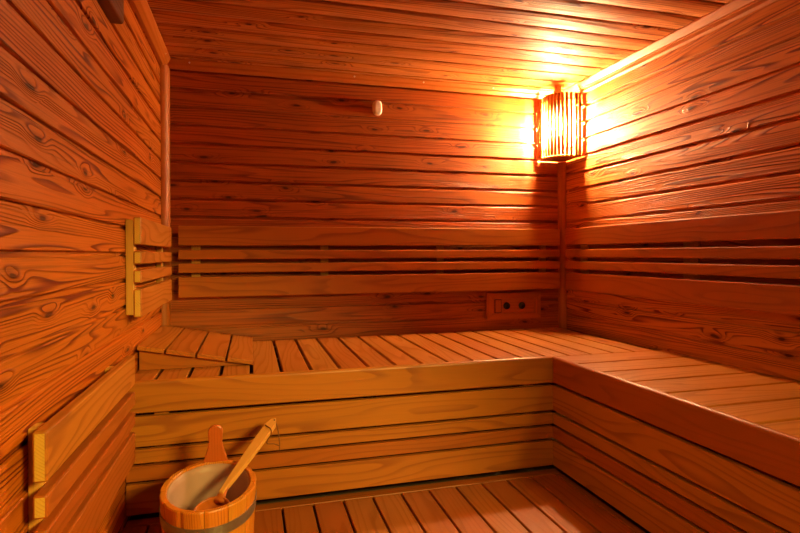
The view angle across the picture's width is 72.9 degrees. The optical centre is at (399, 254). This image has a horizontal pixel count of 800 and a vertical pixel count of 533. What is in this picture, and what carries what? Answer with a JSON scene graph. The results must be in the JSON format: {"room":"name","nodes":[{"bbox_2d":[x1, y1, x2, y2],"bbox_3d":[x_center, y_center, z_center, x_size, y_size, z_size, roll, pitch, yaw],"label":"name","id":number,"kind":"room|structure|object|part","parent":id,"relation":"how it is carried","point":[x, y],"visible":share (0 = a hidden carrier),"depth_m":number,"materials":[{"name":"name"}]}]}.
{"room":"spa","nodes":[
{"label":"spa","id":0,"kind":"room"},
{"bbox_2d":[0,0,160,532],"bbox_3d":[-0.700,-0.019,0.776,0.056,2.021,4.178,0,0,-15],"label":"wall","id":1,"kind":"structure","parent":0,"point":[80,126],"depth_m":1.35,"materials":[{"name":"brown wood"}]},
{"bbox_2d":[28,355,134,532],"bbox_3d":[-0.830,0.530,1.462,0.053,0.368,0.838,0,0,-15],"label":"backrest","id":2,"kind":"object","parent":1,"relation":"attached to","point":[79,459],"visible":1,"depth_m":1.30,"materials":[{"name":"brown wood"}]},
{"bbox_2d":[97,0,123,23],"bbox_3d":[-0.882,-0.817,1.608,0.041,0.119,0.358,0,0,-15],"label":"wall box","id":3,"kind":"object","parent":1,"relation":"attached to","point":[113,9],"visible":1,"depth_m":1.71,"materials":[{"name":"brown wood"}]},
{"bbox_2d":[126,217,171,316],"bbox_3d":[-1.078,0.045,2.357,0.053,0.368,0.788,0,0,-15],"label":"backrest","id":4,"kind":"object","parent":1,"relation":"attached to","point":[141,301],"visible":1,"depth_m":2.08,"materials":[{"name":"brown wood"}]},
{"bbox_2d":[130,0,169,64],"bbox_3d":[-0.654,-0.989,0.788,0.048,0.037,4.178,0,0,-15],"label":"trim","id":5,"kind":"structure","parent":1,"relation":"attached to","point":[142,9],"depth_m":2.36,"materials":[{"name":"brown wood"}]},
{"bbox_2d":[160,69,557,444],"bbox_3d":[-0.106,-0.025,3.134,2.451,2.021,0.056,0,0,-15],"label":"wall","id":6,"kind":"structure","parent":0,"point":[246,150],"depth_m":3.06,"materials":[{"name":"brown wood"}]},
{"bbox_2d":[160,64,170,445],"bbox_3d":[-1.203,0.008,2.784,0.040,1.966,0.040,0,0,-15],"label":"trim","id":7,"kind":"structure","parent":6,"relation":"attached to","point":[164,69],"depth_m":2.77,"materials":[{"name":"brown wood"}]},
{"bbox_2d":[168,58,553,98],"bbox_3d":[-0.098,-0.991,3.087,2.275,0.044,0.040,0,0,-15],"label":"trim","id":8,"kind":"structure","parent":6,"relation":"attached to","point":[174,63],"depth_m":3.03,"materials":[{"name":"brown wood"}]},
{"bbox_2d":[178,226,559,297],"bbox_3d":[-0.080,0.030,3.078,2.193,0.368,0.066,0,0,-15],"label":"backrest","id":9,"kind":"object","parent":6,"relation":"attached to","point":[195,237],"visible":1,"depth_m":3.01,"materials":[{"name":"brown wood"}]},
{"bbox_2d":[372,100,381,115],"bbox_3d":[-0.127,-0.840,3.086,0.056,0.085,0.026,0,0,-15],"label":"sensor","id":10,"kind":"object","parent":6,"relation":"attached to","point":[377,105],"visible":1,"depth_m":3.08,"materials":[{"name":"beige plastic"}]},
{"bbox_2d":[486,292,540,319],"bbox_3d":[0.695,0.310,3.313,0.360,0.161,0.024,0,0,-15],"label":"panel","id":11,"kind":"object","parent":6,"relation":"attached to","point":[507,305],"visible":1,"depth_m":3.31,"materials":[{"name":"brown wood"}]},
{"bbox_2d":[494,299,501,312],"bbox_3d":[0.594,0.310,3.282,0.046,0.084,0.002,0,0,-15],"label":"switch","id":12,"kind":"object","parent":11,"relation":"attached to","point":[497,302],"depth_m":3.28,"materials":[{"name":"brown wood"}]},
{"bbox_2d":[503,302,509,308],"bbox_3d":[0.649,0.310,3.296,0.043,0.043,0.003,0,0,-15],"label":"socket","id":13,"kind":"object","parent":11,"relation":"attached to","point":[506,305],"depth_m":3.29,"materials":[{"name":"black plastic"}]},
{"bbox_2d":[519,302,524,308],"bbox_3d":[0.748,0.310,3.323,0.043,0.043,0.003,0,0,-15],"label":"socket","id":14,"kind":"object","parent":11,"relation":"attached to","point":[521,304],"depth_m":3.32,"materials":[{"name":"black plastic"}]},
{"bbox_2d":[537,85,582,161],"bbox_3d":[0.965,-0.802,3.285,0.186,0.438,0.221,0,0,-15],"label":"lamp","id":15,"kind":"object","parent":6,"relation":"attached to","point":[550,108],"visible":1,"depth_m":3.21,"materials":[{"name":"brown wood"}]},
{"bbox_3d":[0.863,-0.774,3.349,0.022,0.370,0.022,0,0,-15],"label":"rail","id":16,"kind":"part","parent":15,"relation":"part of","materials":[{"name":"brown wood"}]},
{"bbox_3d":[0.971,-0.589,3.292,0.169,0.011,0.204,0,0,-15],"label":"plate","id":17,"kind":"part","parent":15,"relation":"part of","materials":[{"name":"brown wood"}]},
{"bbox_3d":[1.061,-0.775,3.209,0.022,0.370,0.024,0,0,-15],"label":"rail","id":18,"kind":"part","parent":15,"relation":"part of","materials":[{"name":"brown wood"}]},
{"bbox_2d":[558,102,566,388],"bbox_3d":[1.017,-0.002,3.395,0.037,1.966,0.037,0,0,-15],"label":"trim","id":19,"kind":"structure","parent":6,"relation":"attached to","point":[562,292],"depth_m":3.38,"materials":[{"name":"brown wood"}]},
{"bbox_2d":[147,0,732,90],"bbox_3d":[0.443,-1.039,1.118,2.451,0.057,4.233,0,0,-15],"label":"ceiling","id":20,"kind":"structure","parent":0,"point":[531,44],"depth_m":2.47,"materials":[{"name":"brown wood"}]},
{"bbox_2d":[130,411,750,532],"bbox_3d":[0.459,1.014,1.095,2.451,0.055,4.288,0,0,-15],"label":"floor","id":21,"kind":"structure","parent":0,"point":[323,494],"depth_m":2.34,"materials":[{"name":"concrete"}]},
{"bbox_2d":[122,469,644,532],"bbox_3d":[0.225,0.972,0.840,1.747,0.020,2.820,0,0,-15],"label":"duckboard","id":22,"kind":"object","parent":21,"relation":"on","point":[539,501],"visible":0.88,"depth_m":2.03,"materials":[{"name":"brown wood"}]},
{"bbox_2d":[159,424,256,532],"bbox_3d":[-0.580,0.768,1.649,0.277,0.388,0.391,0,0,-15],"label":"bucket","id":23,"kind":"object","parent":22,"relation":"on","point":[185,489],"visible":0.98,"depth_m":1.67,"materials":[{"name":"wood"}]},
{"bbox_2d":[194,418,279,510],"bbox_3d":[-0.527,0.704,1.774,0.108,0.202,0.478,0,0,8],"label":"ladle","id":24,"kind":"object","parent":23,"relation":"in","point":[264,434],"visible":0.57,"depth_m":1.76,"materials":[{"name":"brown wood"}]},
{"bbox_2d":[194,487,229,510],"bbox_3d":[-0.556,0.756,1.603,0.108,0.099,0.133,0,0,-15],"label":"bowl","id":25,"kind":"object","parent":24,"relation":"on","point":[219,500],"depth_m":1.63,"materials":[{"name":"brown wood"}]},
{"bbox_3d":[-0.503,0.666,1.823,0.041,0.127,0.377,0,0,12],"label":"handle","id":26,"kind":"part","parent":24,"relation":"part of","materials":[{"name":"brown wood"}]},
{"bbox_3d":[-0.455,0.661,1.959,0.058,0.116,0.062,0,0,-29],"label":"cord","id":27,"kind":"part","parent":24,"relation":"part of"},
{"bbox_2d":[126,327,653,515],"bbox_3d":[0.019,0.720,2.678,2.325,0.530,0.866,0,0,-15],"label":"bench","id":28,"kind":"object","parent":21,"relation":"on","point":[368,367],"visible":0.8,"depth_m":2.22,"materials":[{"name":"brown wood"}]},
{"bbox_3d":[-0.888,0.739,2.026,0.050,0.382,0.038,0,0,-15],"label":"post","id":29,"kind":"part","parent":28,"relation":"part of","materials":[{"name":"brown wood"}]},
{"bbox_3d":[-1.001,0.767,2.514,0.055,0.444,0.055,0,0,-15],"label":"leg","id":30,"kind":"part","parent":28,"relation":"part of","materials":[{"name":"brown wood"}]},
{"bbox_2d":[137,325,252,369],"bbox_3d":[-0.915,0.410,2.523,0.444,0.102,0.669,0,0,-15],"label":"headrest cover","id":31,"kind":"object","parent":28,"relation":"on","point":[181,345],"visible":1,"depth_m":2.28,"materials":[{"name":"brown wood"}]},
{"bbox_3d":[0.011,0.514,2.718,2.319,0.053,0.704,0,0,-15],"label":"seat","id":32,"kind":"part","parent":28,"relation":"part of","materials":[{"name":"brown wood"}]},
{"bbox_3d":[-0.153,0.763,2.748,0.055,0.444,0.055,0,0,-15],"label":"leg","id":33,"kind":"part","parent":28,"relation":"part of","materials":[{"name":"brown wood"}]},
{"bbox_3d":[0.566,0.733,2.425,0.050,0.382,0.038,0,0,-15],"label":"post","id":34,"kind":"part","parent":28,"relation":"part of","materials":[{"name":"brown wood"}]},
{"bbox_2d":[553,350,799,532],"bbox_3d":[1.333,0.717,1.171,0.603,0.530,2.762,0,0,-15],"label":"bench","id":35,"kind":"object","parent":21,"relation":"on","point":[749,417],"visible":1,"depth_m":1.79,"materials":[{"name":"brown wood"}]},
{"bbox_3d":[1.165,0.759,2.060,0.055,0.444,0.055,0,0,-15],"label":"leg","id":36,"kind":"part","parent":35,"relation":"part of","materials":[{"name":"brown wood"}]},
{"bbox_3d":[0.994,0.733,1.437,0.038,0.382,0.066,0,0,-15],"label":"post","id":37,"kind":"part","parent":35,"relation":"part of","materials":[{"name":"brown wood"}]},
{"bbox_2d":[566,0,799,487],"bbox_3d":[1.609,-0.029,1.411,0.056,2.021,4.178,0,0,-15],"label":"wall","id":38,"kind":"structure","parent":0,"point":[709,126],"depth_m":2.38,"materials":[{"name":"brown wood"}]},
{"bbox_2d":[562,0,776,101],"bbox_3d":[1.560,-0.984,1.397,0.040,0.066,4.178,0,0,-15],"label":"trim","id":39,"kind":"structure","parent":38,"relation":"attached to","point":[733,10],"depth_m":2.49,"materials":[{"name":"brown wood"}]},
{"bbox_2d":[565,209,799,314],"bbox_3d":[1.495,0.026,1.599,0.066,0.368,3.500,0,0,-15],"label":"backrest","id":40,"kind":"object","parent":38,"relation":"attached to","point":[776,225],"visible":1,"depth_m":2.31,"materials":[{"name":"brown wood"}]}
]}

